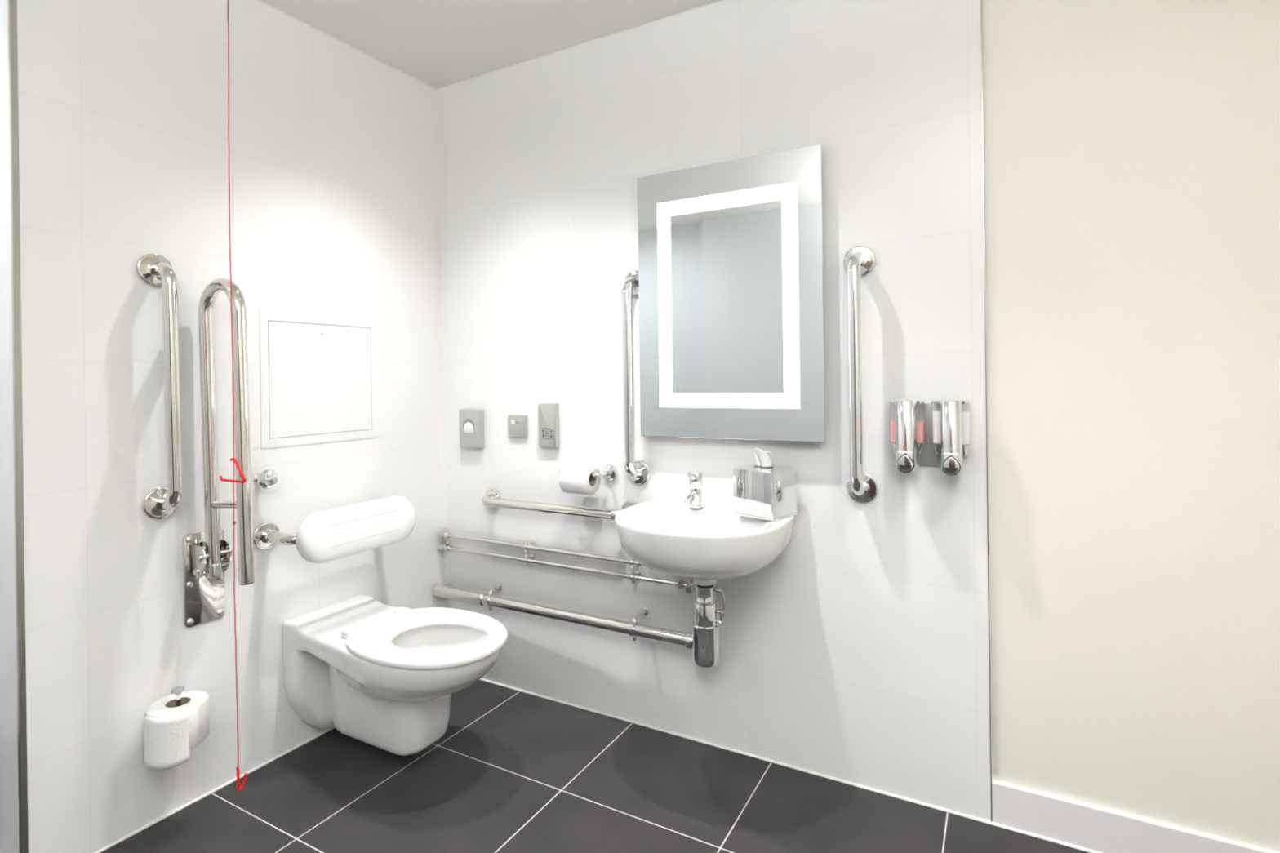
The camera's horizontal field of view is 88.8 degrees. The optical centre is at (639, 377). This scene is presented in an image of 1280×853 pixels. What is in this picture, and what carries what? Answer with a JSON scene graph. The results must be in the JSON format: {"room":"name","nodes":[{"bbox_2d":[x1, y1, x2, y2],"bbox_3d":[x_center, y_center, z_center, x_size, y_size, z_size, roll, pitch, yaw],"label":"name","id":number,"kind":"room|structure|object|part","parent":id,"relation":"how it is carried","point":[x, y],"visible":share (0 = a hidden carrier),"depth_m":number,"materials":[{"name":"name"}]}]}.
{"room":"accessible bathroom","nodes":[
{"label":"accessible bathroom","id":0,"kind":"room"},
{"bbox_2d":[0,0,443,852],"bbox_3d":[-1.444,0.015,2.248,0.900,2.245,1.345,-1,0,29],"label":"wall","id":1,"kind":"structure","parent":0,"point":[123,104],"depth_m":1.71,"materials":[{"name":"white tile"}]},
{"bbox_2d":[7,0,28,852],"bbox_3d":[-1.379,0.015,1.448,0.012,2.245,0.012,-1,0,29],"label":"trim","id":2,"kind":"structure","parent":1,"relation":"attached to","point":[12,4],"depth_m":1.44,"materials":[{"name":"silver metal"}]},
{"bbox_2d":[136,253,182,519],"bbox_3d":[-1.203,0.022,1.661,0.090,0.682,0.087,-1,0,29],"label":"grab rail","id":3,"kind":"object","parent":1,"relation":"attached to","point":[155,269],"visible":1,"depth_m":1.64,"materials":[{"name":"metal"}]},
{"bbox_3d":[-1.200,0.022,1.659,0.082,0.634,0.039,-1,0,29],"label":"rail","id":4,"kind":"part","parent":3,"relation":"part of","materials":[{"name":"metal"}]},
{"bbox_2d":[170,685,185,706],"bbox_3d":[-1.182,0.867,1.652,0.118,0.176,0.060,-1,0,29],"label":"toilet roll holder","id":5,"kind":"object","parent":1,"relation":"attached to","point":[177,691],"visible":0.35,"depth_m":1.63,"materials":[{"name":"silver metal"}]},
{"bbox_2d":[143,690,208,771],"bbox_3d":[-1.157,0.879,1.634,0.138,0.130,0.135,-1,0,29],"label":"toilet roll","id":6,"kind":"object","parent":5,"relation":"on","point":[171,731],"visible":0.98,"depth_m":1.59,"materials":[{"name":"white paper"}]},
{"bbox_3d":[-1.157,0.787,1.638,0.029,0.016,0.029,-1,0,29],"label":"knob","id":7,"kind":"part","parent":5,"relation":"part of","materials":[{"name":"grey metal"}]},
{"bbox_2d":[94,727,335,852],"bbox_3d":[-1.054,1.132,1.994,0.009,0.009,1.224,-1,0,29],"label":"trim","id":8,"kind":"structure","parent":1,"relation":"attached to","point":[125,837],"depth_m":1.76,"materials":[{"name":"white"}]},
{"bbox_2d":[182,277,254,627],"bbox_3d":[-1.092,0.201,1.722,0.221,0.925,0.103,-1,0,29],"label":"rail","id":9,"kind":"object","parent":1,"relation":"attached to","point":[206,555],"visible":1,"depth_m":1.73,"materials":[{"name":"metal"}]},
{"bbox_3d":[-1.182,0.541,1.775,0.005,0.247,0.103,-1,0,29],"label":"wall plate","id":10,"kind":"part","parent":9,"relation":"part of","materials":[{"name":"metal"}]},
{"bbox_3d":[-1.084,0.132,1.710,0.194,0.788,0.042,-1,0,29],"label":"rail","id":11,"kind":"part","parent":9,"relation":"part of","materials":[{"name":"metal"}]},
{"bbox_2d":[253,469,278,488],"bbox_3d":[-1.088,0.293,1.894,0.058,0.057,0.057,-1,0,29],"label":"robe hook","id":12,"kind":"object","parent":1,"relation":"attached to","point":[267,478],"visible":1,"depth_m":1.88,"materials":[{"name":"silver metal"}]},
{"bbox_3d":[-1.096,0.293,1.898,0.040,0.028,0.028,-1,0,29],"label":"stem","id":13,"kind":"part","parent":12,"relation":"part of","materials":[{"name":"silver metal"}]},
{"bbox_2d":[259,310,377,448],"bbox_3d":[-1.012,0.004,2.094,0.003,0.406,0.409,-1,0,29],"label":"access panel","id":14,"kind":"object","parent":1,"relation":"attached to","point":[318,373],"visible":1,"depth_m":2.07,"materials":[{"name":"white"}]},
{"bbox_2d":[253,496,415,563],"bbox_3d":[-0.919,0.460,2.037,0.211,0.147,0.457,-1,0,29],"label":"backrest","id":15,"kind":"object","parent":1,"relation":"attached to","point":[323,536],"visible":0.99,"depth_m":1.93,"materials":[{"name":"plastic"}]},
{"bbox_3d":[-0.935,0.463,2.046,0.158,0.033,0.411,-1,0,29],"label":"rail","id":16,"kind":"part","parent":15,"relation":"part of","materials":[{"name":"metal"}]},
{"bbox_2d":[257,0,436,89],"bbox_3d":[-1.086,-1.111,1.988,0.005,0.005,1.234,-1,0,29],"label":"trim","id":17,"kind":"structure","parent":1,"relation":"attached to","point":[257,0],"depth_m":2.18,"materials":[{"name":"white"}]},
{"bbox_2d":[282,594,507,755],"bbox_3d":[-0.699,0.908,1.918,0.703,0.372,0.368,-1,0,29],"label":"toilet","id":18,"kind":"object","parent":1,"relation":"attached to","point":[385,677],"visible":1,"depth_m":1.87,"materials":[{"name":"ceramic"}]},
{"bbox_3d":[-0.597,0.731,1.860,0.465,0.021,0.368,-1,0,29],"label":"seat","id":19,"kind":"part","parent":18,"relation":"part of","materials":[{"name":"plastic"}]},
{"bbox_2d":[435,89,444,607],"bbox_3d":[-0.772,0.006,2.529,0.004,2.245,0.004,-1,0,29],"label":"trim","id":20,"kind":"structure","parent":1,"relation":"attached to","point":[436,90],"depth_m":2.53,"materials":[{"name":"white"}]},
{"bbox_2d":[259,0,719,88],"bbox_3d":[-0.630,-1.167,0.908,3.850,0.100,2.920,-1,0,29],"label":"ceiling","id":21,"kind":"structure","parent":0,"point":[437,43],"depth_m":2.08,"materials":[{"name":"white paint"}]},
{"bbox_2d":[219,0,247,791],"bbox_3d":[-1.010,-0.043,1.619,0.070,2.139,0.070,-1,0,29],"label":"pull cord","id":22,"kind":"object","parent":21,"relation":"hanging from","point":[234,460],"visible":1,"depth_m":1.62,"materials":[{"name":"red fabric"}]},
{"bbox_3d":[-1.007,0.229,1.615,0.065,0.063,0.007,-1,0,-1],"label":"triangle handle","id":23,"kind":"part","parent":22,"relation":"part of","materials":[{"name":"red plastic"}]},
{"bbox_3d":[-1.010,-0.071,1.619,0.004,2.083,0.007,-1,0,30],"label":"cord","id":24,"kind":"part","parent":22,"relation":"part of","materials":[{"name":"red fabric"}]},
{"bbox_3d":[-0.991,0.999,1.628,0.009,0.054,0.025,-1,0,37],"label":"triangle handle","id":25,"kind":"part","parent":22,"relation":"part of","materials":[{"name":"red plastic"}]},
{"bbox_2d":[100,680,1088,852],"bbox_3d":[-0.600,1.178,0.909,3.850,0.100,2.920,-1,0,29],"label":"floor","id":26,"kind":"structure","parent":0,"point":[511,771],"depth_m":1.72,"materials":[{"name":"grey tile"}]},
{"bbox_2d":[436,0,1279,852],"bbox_3d":[0.454,-0.009,1.904,2.750,2.245,0.100,-1,0,29],"label":"wall","id":27,"kind":"structure","parent":0,"point":[859,655],"depth_m":1.66,"materials":[{"name":"white tile"}]},
{"bbox_2d":[458,408,484,448],"bbox_3d":[-0.627,0.188,2.434,0.101,0.141,0.028,-1,0,29],"label":"dispenser","id":28,"kind":"object","parent":27,"relation":"attached to","point":[471,420],"visible":1,"depth_m":2.42,"materials":[{"name":"grey metal"}]},
{"bbox_2d":[507,414,528,437],"bbox_3d":[-0.438,0.174,2.337,0.084,0.079,0.014,-1,0,29],"label":"switch","id":29,"kind":"object","parent":27,"relation":"attached to","point":[517,425],"visible":1,"depth_m":2.33,"materials":[{"name":"silver metal"}]},
{"bbox_2d":[438,528,643,568],"bbox_3d":[-0.292,0.587,2.234,1.103,0.045,0.057,-1,0,29],"label":"supply pipe","id":30,"kind":"object","parent":27,"relation":"attached to","point":[445,533],"visible":0.72,"depth_m":2.26,"materials":[{"name":"metal"}]},
{"bbox_2d":[537,403,559,448],"bbox_3d":[-0.317,0.165,2.265,0.076,0.153,0.021,-1,0,29],"label":"socket","id":31,"kind":"object","parent":27,"relation":"attached to","point":[548,413],"visible":1,"depth_m":2.25,"materials":[{"name":"silver metal"}]},
{"bbox_2d":[481,488,636,519],"bbox_3d":[-0.302,0.440,2.226,0.656,0.073,0.078,-1,0,29],"label":"grab rail","id":32,"kind":"object","parent":27,"relation":"attached to","point":[492,499],"visible":0.67,"depth_m":2.19,"materials":[{"name":"metal"}]},
{"bbox_2d":[433,582,692,649],"bbox_3d":[-0.301,0.785,2.214,1.096,0.092,0.104,-1,0,29],"label":"pipe","id":33,"kind":"object","parent":27,"relation":"attached to","point":[633,628],"visible":0.96,"depth_m":2.15,"materials":[{"name":"metal"}]},
{"bbox_2d":[691,584,725,668],"bbox_3d":[0.192,0.712,1.890,0.081,0.240,0.086,-1,0,-37],"label":"trap","id":34,"kind":"object","parent":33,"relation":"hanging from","point":[705,625],"visible":0.98,"depth_m":1.86,"materials":[{"name":"silver metal"}]},
{"bbox_2d":[691,621,719,668],"bbox_3d":[0.191,0.772,1.892,0.081,0.120,0.081,-1,0,29],"label":"cup","id":35,"kind":"object","parent":34,"relation":"on","point":[705,636],"depth_m":1.86,"materials":[{"name":"silver metal"}]},
{"bbox_2d":[438,540,696,593],"bbox_3d":[-0.300,0.636,2.236,1.086,0.042,0.062,-1,0,29],"label":"supply pipe","id":36,"kind":"object","parent":27,"relation":"attached to","point":[690,587],"visible":0.97,"depth_m":2.17,"materials":[{"name":"metal"}]},
{"bbox_2d":[436,0,724,89],"bbox_3d":[0.029,-1.126,2.074,1.866,0.005,0.005,-1,0,29],"label":"trim","id":37,"kind":"structure","parent":27,"relation":"attached to","point":[719,0],"depth_m":2.18,"materials":[{"name":"white"}]},
{"bbox_2d":[559,464,617,480],"bbox_3d":[-0.171,0.313,2.147,0.173,0.053,0.088,-1,0,29],"label":"toilet roll holder","id":38,"kind":"object","parent":27,"relation":"attached to","point":[609,472],"visible":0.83,"depth_m":2.14,"materials":[{"name":"silver metal"}]},
{"bbox_2d":[558,462,600,494],"bbox_3d":[-0.195,0.327,2.121,0.100,0.100,0.100,-1,0,29],"label":"toilet roll","id":39,"kind":"object","parent":38,"relation":"on","point":[574,477],"visible":0.98,"depth_m":2.09,"materials":[{"name":"white paper"}]},
{"bbox_3d":[-0.177,0.313,2.147,0.147,0.015,0.077,-1,0,29],"label":"arm","id":40,"kind":"part","parent":38,"relation":"part of","materials":[{"name":"silver metal"}]},
{"bbox_2d":[621,270,649,484],"bbox_3d":[-0.026,0.000,2.069,0.082,0.690,0.078,-1,0,29],"label":"grab rail","id":41,"kind":"object","parent":27,"relation":"attached to","point":[637,471],"visible":0.9,"depth_m":2.04,"materials":[{"name":"silver metal"}]},
{"bbox_3d":[-0.028,0.000,2.066,0.034,0.642,0.070,-1,0,29],"label":"rail","id":42,"kind":"part","parent":41,"relation":"part of","materials":[{"name":"silver metal"}]},
{"bbox_2d":[614,498,795,586],"bbox_3d":[0.159,0.487,1.792,0.476,0.214,0.390,-1,0,29],"label":"washbasin","id":43,"kind":"object","parent":27,"relation":"attached to","point":[707,544],"visible":0.98,"depth_m":1.67,"materials":[{"name":"ceramic"}]},
{"bbox_2d":[684,471,704,508],"bbox_3d":[0.153,0.328,1.903,0.045,0.106,0.101,-1,0,29],"label":"tap","id":44,"kind":"object","parent":43,"relation":"on","point":[694,499],"visible":1,"depth_m":1.91,"materials":[{"name":"silver metal"}]},
{"bbox_3d":[0.149,0.351,1.889,0.028,0.038,0.072,-1,0,23],"label":"spout","id":45,"kind":"part","parent":44,"relation":"part of","materials":[{"name":"silver metal"}]},
{"bbox_3d":[0.152,0.287,1.902,0.018,0.025,0.038,-1,0,29],"label":"lever","id":46,"kind":"part","parent":44,"relation":"part of","materials":[{"name":"silver metal"}]},
{"bbox_2d":[693,578,716,586],"bbox_3d":[0.189,0.561,1.892,0.074,0.066,0.074,-1,0,29],"label":"outlet","id":47,"kind":"object","parent":43,"relation":"attached to","point":[699,582],"depth_m":1.86,"materials":[{"name":"ceramic"}]},
{"bbox_2d":[733,463,797,520],"bbox_3d":[0.347,0.313,1.813,0.123,0.130,0.135,-1,0,-45],"label":"tissue box","id":48,"kind":"object","parent":43,"relation":"on","point":[766,493],"visible":0.95,"depth_m":1.77,"materials":[{"name":"silver metal"}]},
{"bbox_2d":[754,447,771,466],"bbox_3d":[0.340,0.221,1.812,0.024,0.054,0.060,-1,0,-45],"label":"tissue","id":49,"kind":"object","parent":48,"relation":"on","point":[763,459],"visible":1,"depth_m":1.81,"materials":[{"name":"white paper"}]},
{"bbox_3d":[0.348,0.376,1.812,0.123,0.005,0.134,-1,0,-45],"label":"plate","id":50,"kind":"part","parent":48,"relation":"part of","materials":[{"name":"silver metal"}]},
{"bbox_2d":[637,143,825,442],"bbox_3d":[0.257,-0.226,1.928,0.572,0.810,0.045,-1,0,29],"label":"mirror","id":51,"kind":"object","parent":27,"relation":"attached to","point":[731,340],"visible":1,"depth_m":1.89,"materials":[{"name":"silver mirror"}]},
{"bbox_2d":[479,678,1101,852],"bbox_3d":[0.444,1.112,1.860,2.749,0.009,0.009,-1,0,29],"label":"trim","id":52,"kind":"structure","parent":27,"relation":"attached to","point":[1011,828],"depth_m":1.82,"materials":[{"name":"white"}]},
{"bbox_2d":[844,245,878,502],"bbox_3d":[0.575,-0.009,1.725,0.081,0.693,0.096,-1,0,29],"label":"grab rail","id":53,"kind":"object","parent":27,"relation":"attached to","point":[859,260],"visible":1,"depth_m":1.69,"materials":[{"name":"silver metal"}]},
{"bbox_3d":[0.573,-0.009,1.721,0.033,0.645,0.088,-1,0,29],"label":"rail","id":54,"kind":"part","parent":53,"relation":"part of","materials":[{"name":"silver metal"}]},
{"bbox_2d":[917,402,940,466],"bbox_3d":[0.747,0.144,1.679,0.102,0.162,0.010,-1,0,29],"label":"bracket","id":55,"kind":"object","parent":27,"relation":"attached to","point":[928,456],"visible":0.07,"depth_m":1.68,"materials":[{"name":"grey metal"}]},
{"bbox_2d":[889,400,925,473],"bbox_3d":[0.679,0.147,1.662,0.083,0.181,0.086,-1,0,29],"label":"soap dispenser","id":56,"kind":"object","parent":55,"relation":"attached to","point":[907,433],"visible":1,"depth_m":1.63,"materials":[{"name":"silver plastic"}]},
{"bbox_3d":[0.687,0.061,1.678,0.083,0.008,0.048,-1,0,29],"label":"lid","id":57,"kind":"part","parent":56,"relation":"part of","materials":[{"name":"silver metal"}]},
{"bbox_2d":[931,400,970,475],"bbox_3d":[0.767,0.146,1.613,0.087,0.181,0.086,-1,0,29],"label":"soap dispenser","id":58,"kind":"object","parent":55,"relation":"attached to","point":[951,424],"visible":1,"depth_m":1.58,"materials":[{"name":"silver plastic"}]},
{"bbox_3d":[0.775,0.060,1.629,0.087,0.008,0.048,-1,0,29],"label":"lid","id":59,"kind":"part","parent":58,"relation":"part of","materials":[{"name":"silver metal"}]},
{"bbox_2d":[980,0,991,822],"bbox_3d":[0.862,-0.015,1.627,0.002,2.245,0.013,-1,0,29],"label":"trim","id":60,"kind":"structure","parent":27,"relation":"attached to","point":[980,0],"depth_m":1.62,"materials":[{"name":"silver metal"}]},
{"bbox_2d":[991,779,1279,852],"bbox_3d":[1.262,1.051,1.412,0.882,0.104,0.012,-1,0,29],"label":"baseboard","id":61,"kind":"structure","parent":27,"relation":"attached to","point":[1079,824],"depth_m":1.52,"materials":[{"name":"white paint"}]}
]}

